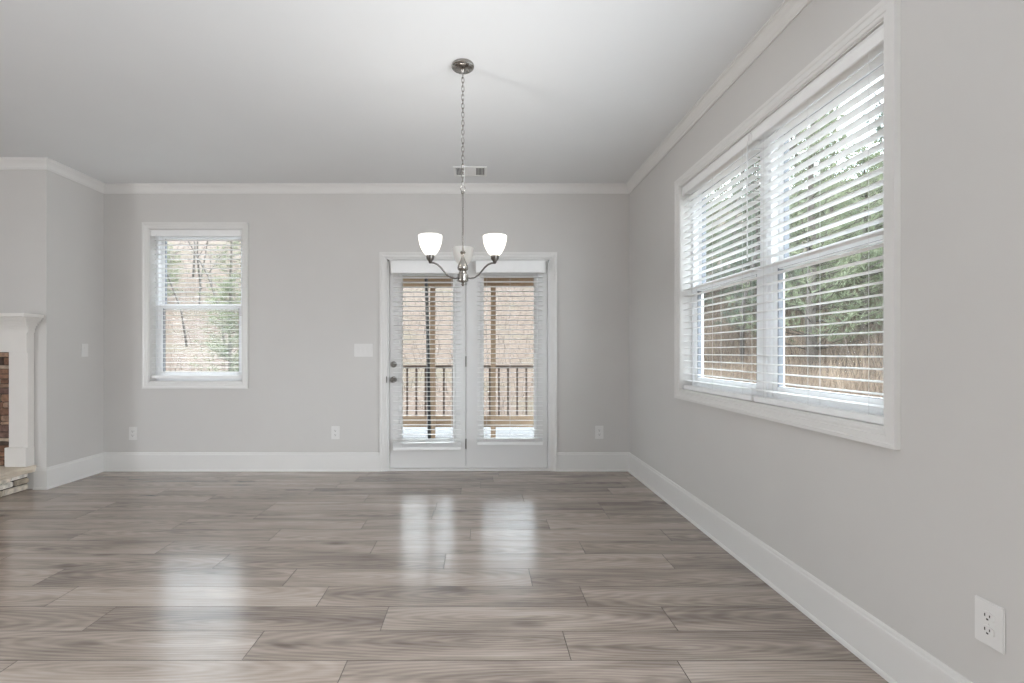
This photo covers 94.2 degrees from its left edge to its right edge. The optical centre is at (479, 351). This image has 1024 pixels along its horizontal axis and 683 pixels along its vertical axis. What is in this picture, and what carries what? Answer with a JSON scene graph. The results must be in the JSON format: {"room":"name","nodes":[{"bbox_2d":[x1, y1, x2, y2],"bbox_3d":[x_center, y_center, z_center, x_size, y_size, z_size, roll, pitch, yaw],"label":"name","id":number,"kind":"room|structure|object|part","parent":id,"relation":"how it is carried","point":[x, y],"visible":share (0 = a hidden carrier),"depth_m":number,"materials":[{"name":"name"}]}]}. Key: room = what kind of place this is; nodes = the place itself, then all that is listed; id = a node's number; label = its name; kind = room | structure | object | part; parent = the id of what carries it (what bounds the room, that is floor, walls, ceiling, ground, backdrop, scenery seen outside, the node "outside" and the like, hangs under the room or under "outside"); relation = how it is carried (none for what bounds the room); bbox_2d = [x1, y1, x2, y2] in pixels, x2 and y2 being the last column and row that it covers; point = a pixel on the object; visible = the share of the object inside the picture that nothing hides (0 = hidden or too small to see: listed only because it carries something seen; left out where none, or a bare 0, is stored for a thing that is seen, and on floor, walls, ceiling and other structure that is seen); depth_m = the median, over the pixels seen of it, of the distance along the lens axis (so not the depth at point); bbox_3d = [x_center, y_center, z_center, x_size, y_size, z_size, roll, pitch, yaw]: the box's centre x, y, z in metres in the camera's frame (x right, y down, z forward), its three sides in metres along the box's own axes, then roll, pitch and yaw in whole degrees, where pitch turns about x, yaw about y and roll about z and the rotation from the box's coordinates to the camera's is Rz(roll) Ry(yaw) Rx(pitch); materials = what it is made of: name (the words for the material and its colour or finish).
{"room":"empty dining room","nodes":[
{"label":"empty dining room","id":0,"kind":"room"},
{"bbox_2d":[0,170,103,488],"bbox_3d":[-5.098,-0.219,4.316,3.005,2.952,0.751,0,0,0],"label":"wall","id":1,"kind":"structure","parent":0,"point":[52,224],"depth_m":4.04,"materials":[{"name":"paint"}]},
{"bbox_2d":[0,157,46,169],"bbox_3d":[-5.074,-1.554,3.917,3.051,0.082,0.046,0,0,0],"label":"crown molding","id":2,"kind":"structure","parent":1,"relation":"attached to","point":[6,163],"depth_m":3.92,"materials":[{"name":"paint"}]},
{"bbox_2d":[33,467,46,489],"bbox_3d":[-3.631,1.048,3.929,0.117,0.179,0.022,0,0,0],"label":"baseboard","id":3,"kind":"structure","parent":1,"relation":"attached to","point":[40,474],"depth_m":3.93,"materials":[{"name":"paint"}]},
{"bbox_2d":[47,452,103,489],"bbox_3d":[-3.584,1.048,4.229,0.022,0.179,0.623,0,0,0],"label":"baseboard","id":4,"kind":"structure","parent":1,"relation":"attached to","point":[67,472],"depth_m":4.20,"materials":[{"name":"paint"}]},
{"bbox_2d":[47,158,104,193],"bbox_3d":[-3.572,-1.554,4.218,0.046,0.082,0.647,0,0,0],"label":"crown molding","id":5,"kind":"structure","parent":1,"relation":"attached to","point":[53,166],"depth_m":4.19,"materials":[{"name":"paint"}]},
{"bbox_2d":[81,344,87,356],"bbox_3d":[-3.589,-0.016,4.317,0.012,0.118,0.074,0,0,0],"label":"light switch","id":6,"kind":"object","parent":1,"relation":"attached to","point":[84,347],"visible":1,"depth_m":4.31,"materials":[{"name":"plastic"}]},
{"bbox_2d":[104,194,628,451],"bbox_3d":[-1.159,-0.219,4.616,5.473,2.952,0.150,0,0,0],"label":"wall","id":7,"kind":"structure","parent":0,"point":[314,258],"depth_m":4.54,"materials":[{"name":"paint"}]},
{"bbox_2d":[129,427,136,439],"bbox_3d":[-3.314,0.777,4.536,0.079,0.125,0.010,0,0,0],"label":"wall outlet","id":8,"kind":"object","parent":7,"relation":"attached to","point":[132,430],"visible":1,"depth_m":4.53,"materials":[{"name":"plastic"}]},
{"bbox_2d":[142,222,248,388],"bbox_3d":[-2.716,-0.443,4.606,1.008,1.586,0.171,0,0,0],"label":"window","id":9,"kind":"structure","parent":7,"relation":"in","point":[149,323],"depth_m":4.54,"materials":[{"name":"paint"}]},
{"bbox_2d":[150,230,241,377],"bbox_3d":[-2.716,-0.459,4.575,0.880,1.424,0.067,0,0,0],"label":"window blind","id":10,"kind":"object","parent":9,"relation":"attached to","point":[156,233],"visible":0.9,"depth_m":4.56,"materials":[{"name":"white plastic"}]},
{"bbox_3d":[-2.716,0.239,4.581,0.872,0.028,0.052,0,0,0],"label":"rail","id":11,"kind":"part","parent":10,"relation":"part of","materials":[{"name":"white plastic"}]},
{"bbox_3d":[-2.716,-0.448,4.655,0.880,1.460,0.072,0,0,0],"label":"frame","id":12,"kind":"part","parent":9,"relation":"part of","materials":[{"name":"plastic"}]},
{"bbox_3d":[-2.716,-0.110,4.641,0.820,0.714,0.030,0,0,0],"label":"sash","id":13,"kind":"part","parent":9,"relation":"part of","materials":[{"name":"plastic"}]},
{"bbox_3d":[-2.716,-0.782,4.673,0.820,0.731,0.030,0,0,0],"label":"sash","id":14,"kind":"part","parent":9,"relation":"part of","materials":[{"name":"plastic"}]},
{"bbox_2d":[104,452,378,471],"bbox_3d":[-2.276,1.048,4.530,2.638,0.179,0.022,0,0,0],"label":"baseboard","id":15,"kind":"structure","parent":7,"relation":"attached to","point":[113,461],"depth_m":4.53,"materials":[{"name":"paint"}]},
{"bbox_2d":[331,426,339,438],"bbox_3d":[-1.381,0.771,4.536,0.079,0.125,0.010,0,0,0],"label":"wall outlet","id":16,"kind":"object","parent":7,"relation":"attached to","point":[335,430],"visible":1,"depth_m":4.53,"materials":[{"name":"plastic"}]},
{"bbox_2d":[354,344,372,356],"bbox_3d":[-1.113,-0.017,4.535,0.178,0.124,0.012,0,0,0],"label":"light switch","id":17,"kind":"object","parent":7,"relation":"attached to","point":[360,350],"visible":1,"depth_m":4.53,"materials":[{"name":"plastic"}]},
{"bbox_2d":[104,183,628,193],"bbox_3d":[-1.083,-1.554,4.518,5.023,0.082,0.046,0,0,0],"label":"crown molding","id":18,"kind":"structure","parent":7,"relation":"attached to","point":[110,188],"depth_m":4.52,"materials":[{"name":"paint"}]},
{"bbox_2d":[391,261,460,450],"bbox_3d":[-0.500,0.039,4.472,0.664,1.776,0.092,0,0,0],"label":"window blind","id":19,"kind":"object","parent":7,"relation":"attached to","point":[397,267],"visible":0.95,"depth_m":4.47,"materials":[{"name":"white plastic"}]},
{"bbox_3d":[-0.500,0.889,4.491,0.641,0.075,0.052,0,0,0],"label":"rail","id":20,"kind":"part","parent":19,"relation":"part of","materials":[{"name":"white plastic"}]},
{"bbox_2d":[390,262,466,467],"bbox_3d":[-0.497,0.124,4.546,0.737,1.974,0.110,0,0,0],"label":"door","id":21,"kind":"structure","parent":7,"relation":"in","point":[398,458],"depth_m":4.56,"materials":[{"name":"paint"}]},
{"bbox_3d":[-0.828,0.265,4.524,0.062,0.062,0.066,0,0,0],"label":"knob","id":22,"kind":"part","parent":21,"relation":"part of","materials":[{"name":"grey metal"}]},
{"bbox_2d":[379,252,556,470],"bbox_3d":[-0.111,0.092,4.620,1.694,2.090,0.201,0,0,0],"label":"door frame","id":23,"kind":"structure","parent":7,"relation":"attached to","point":[385,258],"depth_m":4.53,"materials":[{"name":"paint"}]},
{"bbox_2d":[466,262,546,467],"bbox_3d":[0.257,0.124,4.573,0.775,1.974,0.056,0,0,0],"label":"door","id":24,"kind":"structure","parent":7,"relation":"in","point":[477,456],"depth_m":4.56,"materials":[{"name":"paint"}]},
{"bbox_2d":[476,261,544,444],"bbox_3d":[0.284,0.013,4.472,0.644,1.724,0.092,0,0,0],"label":"window blind","id":25,"kind":"object","parent":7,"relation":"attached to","point":[500,266],"visible":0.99,"depth_m":4.47,"materials":[{"name":"white plastic"}]},
{"bbox_3d":[0.284,0.845,4.491,0.620,0.060,0.052,0,0,0],"label":"rail","id":26,"kind":"part","parent":25,"relation":"part of","materials":[{"name":"white plastic"}]},
{"bbox_2d":[557,452,628,471],"bbox_3d":[1.081,1.048,4.530,0.693,0.179,0.022,0,0,0],"label":"baseboard","id":27,"kind":"structure","parent":7,"relation":"attached to","point":[566,461],"depth_m":4.53,"materials":[{"name":"paint"}]},
{"bbox_2d":[595,426,602,438],"bbox_3d":[1.140,0.767,4.536,0.079,0.125,0.010,0,0,0],"label":"wall outlet","id":28,"kind":"object","parent":7,"relation":"attached to","point":[598,429],"visible":1,"depth_m":4.53,"materials":[{"name":"plastic"}]},
{"bbox_2d":[0,0,784,182],"bbox_3d":[-2.586,-1.675,0.171,8.328,0.160,9.041,0,0,0],"label":"ceiling","id":29,"kind":"structure","parent":0,"point":[107,91],"depth_m":2.83,"materials":[{"name":"paint"}]},
{"bbox_2d":[418,58,506,285],"bbox_3d":[-0.093,-0.980,2.688,0.472,1.230,0.430,0,0,0],"label":"chandelier","id":30,"kind":"object","parent":29,"relation":"hanging from","point":[430,243],"visible":1,"depth_m":2.59,"materials":[{"name":"silver metal"}]},
{"bbox_3d":[-0.265,-0.568,2.536,0.129,0.104,0.129,0,0,0],"label":"lamp shade","id":31,"kind":"part","parent":30,"relation":"part of","materials":[{"name":"white glass"}]},
{"bbox_3d":[-0.192,-0.443,2.581,0.177,0.084,0.010,0,0,-32],"label":"arm","id":32,"kind":"part","parent":30,"relation":"part of","materials":[{"name":"silver metal"}]},
{"bbox_3d":[-0.096,-1.234,2.640,0.016,0.638,0.016,0,0,31],"label":"chain","id":33,"kind":"part","parent":30,"relation":"part of","materials":[{"name":"silver metal"}]},
{"bbox_3d":[-0.096,-0.720,2.640,0.020,0.345,0.020,0,0,0],"label":"rod","id":34,"kind":"part","parent":30,"relation":"part of","materials":[{"name":"silver metal"}]},
{"bbox_3d":[-0.101,-0.568,2.839,0.129,0.104,0.129,0,0,0],"label":"lamp shade","id":35,"kind":"part","parent":30,"relation":"part of","materials":[{"name":"white"}]},
{"bbox_3d":[-0.090,-1.234,2.640,0.031,0.625,0.011,0,0,0],"label":"supply cord","id":36,"kind":"part","parent":30,"relation":"part of","materials":[{"name":"silver metal"}]},
{"bbox_3d":[0.004,-0.443,2.586,0.177,0.084,0.010,0,0,29],"label":"arm","id":37,"kind":"part","parent":30,"relation":"part of","materials":[{"name":"silver metal"}]},
{"bbox_3d":[0.079,-0.568,2.545,0.129,0.104,0.129,0,0,0],"label":"lamp shade","id":38,"kind":"part","parent":30,"relation":"part of","materials":[{"name":"white glass"}]},
{"bbox_2d":[453,166,486,175],"bbox_3d":[-0.085,-1.590,4.184,0.294,0.010,0.217,0,0,0],"label":"ceiling vent","id":39,"kind":"object","parent":29,"relation":"in","point":[469,170],"visible":0.91,"depth_m":4.17,"materials":[{"name":"metal"}]},
{"bbox_3d":[-0.085,-1.590,4.183,0.104,0.004,0.164,0,0,0],"label":"louvre panel","id":40,"kind":"part","parent":39,"relation":"part of","materials":[{"name":"metal"}]},
{"bbox_2d":[0,471,888,682],"bbox_3d":[-2.586,1.197,0.180,8.028,0.120,8.761,0,0,0],"label":"floor","id":41,"kind":"structure","parent":0,"point":[381,576],"depth_m":2.26,"materials":[{"name":"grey wood"}]},
{"bbox_2d":[0,465,35,496],"bbox_3d":[-4.627,1.037,3.664,1.918,0.201,0.550,0,0,0],"label":"hearth","id":42,"kind":"object","parent":41,"relation":"on","point":[12,479],"visible":0.98,"depth_m":3.80,"materials":[{"name":"stone"}]},
{"bbox_2d":[0,352,8,465],"bbox_3d":[-4.507,0.469,3.909,1.300,0.935,0.050,0,0,0],"label":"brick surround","id":43,"kind":"object","parent":42,"relation":"on","point":[4,356],"visible":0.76,"depth_m":3.90,"materials":[{"name":"brown brick"}]},
{"bbox_2d":[0,313,43,466],"bbox_3d":[-4.507,0.314,3.849,1.792,1.245,0.183,0,0,0],"label":"fireplace mantel","id":44,"kind":"object","parent":42,"relation":"on","point":[17,330],"visible":1,"depth_m":3.88,"materials":[{"name":"paint"}]},
{"bbox_3d":[-4.507,-0.221,3.865,1.760,0.121,0.150,0,0,0],"label":"bed moulding","id":45,"kind":"part","parent":44,"relation":"part of","materials":[{"name":"paint"}]},
{"bbox_2d":[0,313,43,317],"bbox_3d":[-4.507,-0.295,3.849,1.792,0.028,0.183,0,0,0],"label":"shelf","id":46,"kind":"object","parent":44,"relation":"attached to","point":[2,315],"depth_m":3.77,"materials":[{"name":"paint"}]},
{"bbox_2d":[629,0,1023,682],"bbox_3d":[1.503,-0.219,0.096,0.150,2.952,8.891,0,0,0],"label":"wall","id":47,"kind":"structure","parent":0,"point":[910,535],"depth_m":1.53,"materials":[{"name":"paint"}]},
{"bbox_2d":[626,0,811,193],"bbox_3d":[1.405,-1.554,0.171,0.046,0.082,8.741,0,0,0],"label":"crown molding","id":48,"kind":"structure","parent":47,"relation":"attached to","point":[788,10],"depth_m":2.69,"materials":[{"name":"paint"}]},
{"bbox_2d":[674,0,900,449],"bbox_3d":[1.492,-0.450,2.527,0.171,1.566,1.830,0,0,0],"label":"window","id":49,"kind":"structure","parent":47,"relation":"in","point":[886,12],"depth_m":2.20,"materials":[{"name":"paint"}]},
{"bbox_2d":[682,132,760,400],"bbox_3d":[1.462,-0.454,2.945,0.067,1.429,0.858,0,0,0],"label":"window blind","id":50,"kind":"object","parent":49,"relation":"attached to","point":[745,144],"visible":0.97,"depth_m":2.88,"materials":[{"name":"white plastic"}]},
{"bbox_3d":[1.468,-0.448,3.280,0.054,1.361,0.001,0,0,0],"label":"ladder cord","id":51,"kind":"part","parent":50,"relation":"part of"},
{"bbox_3d":[1.468,-0.448,2.945,0.054,1.361,0.001,0,0,0],"label":"ladder cord","id":52,"kind":"part","parent":50,"relation":"part of","materials":[{"name":"white fabric"}]},
{"bbox_3d":[1.468,0.247,2.945,0.052,0.028,0.850,0,0,0],"label":"rail","id":53,"kind":"part","parent":50,"relation":"part of","materials":[{"name":"white plastic"}]},
{"bbox_3d":[1.468,-0.448,2.610,0.054,1.361,0.001,0,0,0],"label":"ladder cord","id":54,"kind":"part","parent":50,"relation":"part of","materials":[{"name":"white fabric"}]},
{"bbox_3d":[1.542,-0.455,2.952,0.072,1.440,0.852,0,0,0],"label":"frame","id":55,"kind":"part","parent":49,"relation":"part of","materials":[{"name":"plastic"}]},
{"bbox_3d":[1.528,-0.118,2.952,0.030,0.697,0.792,0,0,0],"label":"sash","id":56,"kind":"part","parent":49,"relation":"part of","materials":[{"name":"plastic"}]},
{"bbox_3d":[1.560,-0.781,2.952,0.030,0.728,0.792,0,0,0],"label":"sash","id":57,"kind":"part","parent":49,"relation":"part of","materials":[{"name":"plastic"}]},
{"bbox_2d":[751,24,883,424],"bbox_3d":[1.463,-0.454,2.088,0.065,1.429,0.842,0,0,0],"label":"window blind","id":58,"kind":"object","parent":49,"relation":"attached to","point":[873,44],"visible":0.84,"depth_m":2.01,"materials":[{"name":"white plastic"}]},
{"bbox_3d":[1.468,-0.448,2.415,0.054,1.361,0.001,0,0,0],"label":"ladder cord","id":59,"kind":"part","parent":58,"relation":"part of","materials":[{"name":"white fabric"}]},
{"bbox_3d":[1.468,-0.448,2.088,0.054,1.361,0.001,0,0,0],"label":"ladder cord","id":60,"kind":"part","parent":58,"relation":"part of","materials":[{"name":"white fabric"}]},
{"bbox_3d":[1.468,0.247,2.088,0.052,0.028,0.834,0,0,0],"label":"rail","id":61,"kind":"part","parent":58,"relation":"part of","materials":[{"name":"white plastic"}]},
{"bbox_3d":[1.468,-0.448,1.761,0.054,1.361,0.001,0,0,0],"label":"ladder cord","id":62,"kind":"part","parent":58,"relation":"part of","materials":[{"name":"white fabric"}]},
{"bbox_3d":[1.542,-0.455,2.081,0.072,1.440,0.810,0,0,0],"label":"frame","id":63,"kind":"part","parent":49,"relation":"part of","materials":[{"name":"plastic"}]},
{"bbox_3d":[1.528,-0.118,2.081,0.030,0.697,0.750,0,0,0],"label":"sash","id":64,"kind":"part","parent":49,"relation":"part of","materials":[{"name":"plastic"}]},
{"bbox_3d":[1.560,-0.781,2.081,0.030,0.728,0.750,0,0,0],"label":"sash","id":65,"kind":"part","parent":49,"relation":"part of","materials":[{"name":"plastic"}]},
{"bbox_2d":[628,452,972,682],"bbox_3d":[1.417,1.048,0.171,0.022,0.179,8.741,0,0,0],"label":"baseboard","id":66,"kind":"structure","parent":47,"relation":"attached to","point":[890,654],"depth_m":2.01,"materials":[{"name":"paint"}]},
{"bbox_2d":[975,595,1004,653],"bbox_3d":[1.423,0.760,1.328,0.010,0.126,0.079,0,0,0],"label":"wall outlet","id":67,"kind":"object","parent":47,"relation":"attached to","point":[989,617],"visible":1,"depth_m":1.32,"materials":[{"name":"plastic"}]},
{"bbox_2d":[981,611,994,622],"bbox_3d":[1.420,0.741,1.328,0.004,0.029,0.032,0,0,0],"label":"socket","id":68,"kind":"object","parent":67,"relation":"attached to","point":[986,616],"depth_m":1.33,"materials":[{"name":"plastic"}]},
{"bbox_2d":[981,624,994,636],"bbox_3d":[1.420,0.779,1.328,0.004,0.029,0.032,0,0,0],"label":"socket","id":69,"kind":"object","parent":67,"relation":"attached to","point":[987,630],"depth_m":1.33,"materials":[{"name":"plastic"}]},
{"bbox_3d":[-0.090,-1.363,5.983,3.520,0.080,2.574,0,0,0],"label":"porch roof","id":70,"kind":"structure","parent":0,"visible":0},
{"bbox_2d":[403,278,533,286],"bbox_3d":[-0.090,-1.143,6.918,3.520,0.360,0.165,0,0,0],"label":"beam","id":71,"kind":"structure","parent":70,"relation":"attached to","point":[485,279],"depth_m":6.86,"materials":[{"name":"brown wood"}]},
{"label":"outside","id":72,"kind":"structure","parent":0,"visible":0},
{"bbox_2d":[166,182,882,414],"bbox_3d":[2.500,-10.418,24.000,95.000,23.951,72.000,0,0,0],"label":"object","id":73,"kind":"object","parent":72,"point":[173,338],"depth_m":15.41,"materials":[{"name":"plant"}]},
{"bbox_2d":[167,250,183,298],"bbox_3d":[-12.646,-3.373,18.335,2.168,3.389,1.946,0,0,-27],"label":"pine tree","id":74,"kind":"object","parent":73,"relation":"on","point":[168,270],"visible":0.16,"depth_m":18.76,"materials":[{"name":"green plant"}]},
{"bbox_2d":[167,241,187,345],"bbox_3d":[-10.321,-3.225,14.093,3.232,6.312,2.362,0,0,-42],"label":"bare tree","id":75,"kind":"object","parent":73,"relation":"on","point":[181,312],"visible":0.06,"depth_m":14.58,"materials":[{"name":"grey plant"}]},
{"bbox_2d":[167,242,188,281],"bbox_3d":[-13.880,-4.073,20.497,2.168,3.389,1.946,0,0,26],"label":"pine tree","id":76,"kind":"object","parent":73,"relation":"on","point":[174,261],"visible":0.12,"depth_m":20.67,"materials":[{"name":"green plant"}]},
{"bbox_2d":[192,241,195,276],"bbox_3d":[-15.749,-8.233,25.636,4.701,9.181,3.436,0,0,32],"label":"bare tree","id":77,"kind":"object","parent":73,"relation":"on","point":[193,270],"visible":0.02,"depth_m":24.11,"materials":[{"name":"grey plant"}]},
{"bbox_2d":[197,242,201,288],"bbox_3d":[-12.203,-6.760,20.101,3.006,8.033,4.114,0,0,-40],"label":"bare tree","id":78,"kind":"object","parent":73,"relation":"on","point":[197,242],"visible":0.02,"depth_m":21.61,"materials":[{"name":"grey plant"}]},
{"bbox_2d":[199,241,209,303],"bbox_3d":[-10.352,-4.627,18.635,2.553,6.037,2.798,0,0,-18],"label":"bare tree","id":79,"kind":"object","parent":73,"relation":"on","point":[209,241],"visible":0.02,"depth_m":18.68,"materials":[{"name":"grey plant"}]},
{"bbox_2d":[185,241,234,345],"bbox_3d":[-8.791,-2.971,14.059,3.232,6.312,2.362,0,0,-10],"label":"bare tree","id":80,"kind":"object","parent":73,"relation":"on","point":[223,336],"visible":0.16,"depth_m":13.89,"materials":[{"name":"grey plant"}]},
{"bbox_3d":[-8.791,-3.982,14.059,3.232,4.292,2.362,0,0,-10],"label":"branch crown","id":81,"kind":"part","parent":80,"relation":"part of","materials":[{"name":"grey plant"}]},
{"bbox_2d":[189,272,240,371],"bbox_3d":[-5.955,-0.431,11.244,1.724,3.002,1.921,0,0,-23],"label":"pine tree","id":82,"kind":"object","parent":73,"relation":"on","point":[223,352],"visible":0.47,"depth_m":11.09,"materials":[{"name":"green plant"}]},
{"bbox_2d":[195,241,240,324],"bbox_3d":[-8.560,-2.752,16.494,2.194,4.081,2.024,0,0,-9],"label":"pine tree","id":83,"kind":"object","parent":73,"relation":"on","point":[225,256],"visible":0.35,"depth_m":16.32,"materials":[{"name":"green plant"}]},
{"bbox_2d":[166,246,883,414],"bbox_3d":[-5.056,-2.648,17.851,38.925,8.256,24.296,0,0,0],"label":"undergrowth","id":84,"kind":"object","parent":73,"relation":"on","point":[848,352],"visible":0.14,"depth_m":11.21,"materials":[{"name":"green plant"}]},
{"bbox_2d":[704,209,723,308],"bbox_3d":[6.573,-3.552,15.671,2.834,5.819,2.714,0,0,22],"label":"cedar tree","id":85,"kind":"object","parent":73,"relation":"on","point":[710,300],"visible":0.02,"depth_m":15.21,"materials":[{"name":"green plant"}]},
{"bbox_2d":[706,196,736,277],"bbox_3d":[8.107,-5.106,18.618,4.337,6.778,3.892,0,0,-19],"label":"pine tree","id":86,"kind":"object","parent":73,"relation":"on","point":[709,258],"visible":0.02,"depth_m":18.02,"materials":[{"name":"green plant"}]},
{"bbox_2d":[706,176,745,262],"bbox_3d":[9.566,-6.747,21.179,4.448,7.747,4.956,0,0,17],"label":"pine tree","id":87,"kind":"object","parent":73,"relation":"on","point":[714,242],"visible":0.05,"depth_m":20.00,"materials":[{"name":"green plant"}]},
{"bbox_2d":[707,170,755,267],"bbox_3d":[12.054,-7.858,22.294,4.244,8.557,4.601,0,0,43],"label":"pine tree","id":88,"kind":"object","parent":73,"relation":"on","point":[745,170],"visible":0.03,"depth_m":22.40,"materials":[{"name":"green plant"}]},
{"bbox_2d":[706,160,795,311],"bbox_3d":[8.774,-3.884,15.676,2.969,6.096,2.844,0,0,23],"label":"cedar tree","id":89,"kind":"object","parent":73,"relation":"on","point":[751,208],"visible":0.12,"depth_m":15.52,"materials":[{"name":"green plant"}]},
{"bbox_2d":[708,157,806,333],"bbox_3d":[7.388,-2.765,12.544,2.659,5.819,2.711,0,0,-42],"label":"cedar tree","id":90,"kind":"object","parent":73,"relation":"on","point":[743,261],"visible":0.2,"depth_m":12.61,"materials":[{"name":"green plant"}]},
{"bbox_2d":[739,132,799,376],"bbox_3d":[6.013,-4.166,8.585,3.865,10.329,5.289,0,0,-21],"label":"bare tree","id":91,"kind":"object","parent":73,"relation":"on","point":[742,310],"visible":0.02,"depth_m":10.53,"materials":[{"name":"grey plant"}]},
{"bbox_3d":[6.013,-5.819,8.585,3.865,7.022,5.289,0,0,-21],"label":"branch crown","id":92,"kind":"part","parent":91,"relation":"part of","materials":[{"name":"grey plant"}]},
{"bbox_2d":[721,116,824,329],"bbox_3d":[8.454,-5.383,15.100,4.796,10.350,4.376,0,0,21],"label":"bare tree","id":93,"kind":"object","parent":73,"relation":"on","point":[734,248],"visible":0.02,"depth_m":14.33,"materials":[{"name":"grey plant"}]},
{"bbox_2d":[741,118,840,300],"bbox_3d":[10.820,-5.195,16.514,3.591,7.241,3.893,0,0,-28],"label":"pine tree","id":94,"kind":"object","parent":73,"relation":"on","point":[795,155],"visible":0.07,"depth_m":16.32,"materials":[{"name":"green plant"}]},
{"bbox_2d":[704,266,883,397],"bbox_3d":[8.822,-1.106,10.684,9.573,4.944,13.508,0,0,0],"label":"fence","id":95,"kind":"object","parent":73,"relation":"on","point":[829,383],"depth_m":9.67,"materials":[{"name":"brown wood"}]},
{"bbox_2d":[725,113,883,375],"bbox_3d":[6.808,-2.529,9.477,3.265,6.583,3.539,0,0,17],"label":"pine tree","id":96,"kind":"object","parent":73,"relation":"on","point":[810,330],"visible":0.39,"depth_m":9.40,"materials":[{"name":"green plant"}]},
{"bbox_2d":[789,113,858,250],"bbox_3d":[14.969,-7.944,21.575,3.873,8.313,3.799,0,0,13],"label":"cedar tree","id":97,"kind":"object","parent":73,"relation":"on","point":[828,113],"visible":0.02,"depth_m":21.36,"materials":[{"name":"green plant"}]},
{"bbox_2d":[789,107,868,275],"bbox_3d":[13.499,-6.753,18.430,3.918,7.899,4.247,0,0,28],"label":"pine tree","id":98,"kind":"object","parent":73,"relation":"on","point":[820,161],"visible":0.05,"depth_m":18.46,"materials":[{"name":"green plant"}]},
{"bbox_2d":[785,140,883,343],"bbox_3d":[8.496,-2.470,10.553,3.098,4.842,2.780,0,0,4],"label":"pine tree","id":99,"kind":"object","parent":73,"relation":"on","point":[866,195],"visible":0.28,"depth_m":10.55,"materials":[{"name":"green plant"}]},
{"bbox_2d":[787,100,883,310],"bbox_3d":[9.888,-3.975,13.062,3.265,6.583,3.539,0,0,25],"label":"pine tree","id":100,"kind":"object","parent":73,"relation":"on","point":[832,208],"visible":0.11,"depth_m":13.04,"materials":[{"name":"green plant"}]},
{"bbox_2d":[822,149,883,285],"bbox_3d":[11.085,-3.930,12.374,3.336,5.810,3.717,0,0,-29],"label":"pine tree","id":101,"kind":"object","parent":73,"relation":"on","point":[875,276],"visible":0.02,"depth_m":12.71,"materials":[{"name":"green plant"}]},
{"bbox_2d":[827,87,883,237],"bbox_3d":[15.099,-6.629,16.862,4.646,7.263,4.170,0,0,-25],"label":"pine tree","id":102,"kind":"object","parent":73,"relation":"on","point":[883,87],"visible":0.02,"depth_m":17.43,"materials":[{"name":"green plant"}]},
{"bbox_2d":[828,95,883,268],"bbox_3d":[12.539,-5.028,14.548,3.099,6.650,3.039,0,0,-1],"label":"cedar tree","id":103,"kind":"object","parent":73,"relation":"on","point":[882,113],"visible":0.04,"depth_m":14.50,"materials":[{"name":"green plant"}]},
{"bbox_2d":[852,84,882,334],"bbox_3d":[10.352,-5.986,9.300,5.877,11.476,4.295,0,0,42],"label":"bare tree","id":104,"kind":"object","parent":73,"relation":"on","point":[869,84],"visible":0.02,"depth_m":11.14,"materials":[{"name":"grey plant"}]},
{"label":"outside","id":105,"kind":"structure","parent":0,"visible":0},
{"bbox_2d":[403,427,533,438],"bbox_3d":[-0.065,1.247,6.346,3.370,0.220,3.309,0,0,0],"label":"porch deck","id":106,"kind":"object","parent":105,"point":[404,431],"depth_m":7.30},
{"bbox_2d":[425,279,430,438],"bbox_3d":[-0.556,-0.041,5.020,0.087,2.556,0.037,0,0,0],"label":"pole","id":107,"kind":"object","parent":106,"relation":"on","point":[426,280],"visible":0.5,"depth_m":5.00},
{"bbox_2d":[430,285,434,437],"bbox_3d":[-0.680,0.137,6.840,0.070,2.200,0.070,0,0,0],"label":"porch post","id":108,"kind":"object","parent":106,"relation":"on","point":[432,347],"visible":0.84,"depth_m":6.80,"materials":[{"name":"brown wood"}]},
{"bbox_2d":[403,365,533,426],"bbox_3d":[-0.065,0.642,6.920,3.370,0.900,0.070,0,0,0],"label":"porch railing","id":109,"kind":"object","parent":106,"relation":"on","point":[406,419],"visible":0.22,"depth_m":6.90,"materials":[{"name":"brown wood"}]},
{"bbox_3d":[-0.065,0.214,6.920,3.370,0.045,0.070,0,0,0],"label":"rail","id":110,"kind":"part","parent":109,"relation":"part of","materials":[{"name":"brown wood"}]},
{"bbox_2d":[491,285,495,437],"bbox_3d":[0.190,0.137,6.840,0.070,2.200,0.070,0,0,0],"label":"porch post","id":111,"kind":"object","parent":106,"relation":"on","point":[493,342],"visible":0.84,"depth_m":6.80,"materials":[{"name":"brown wood"}]}
]}

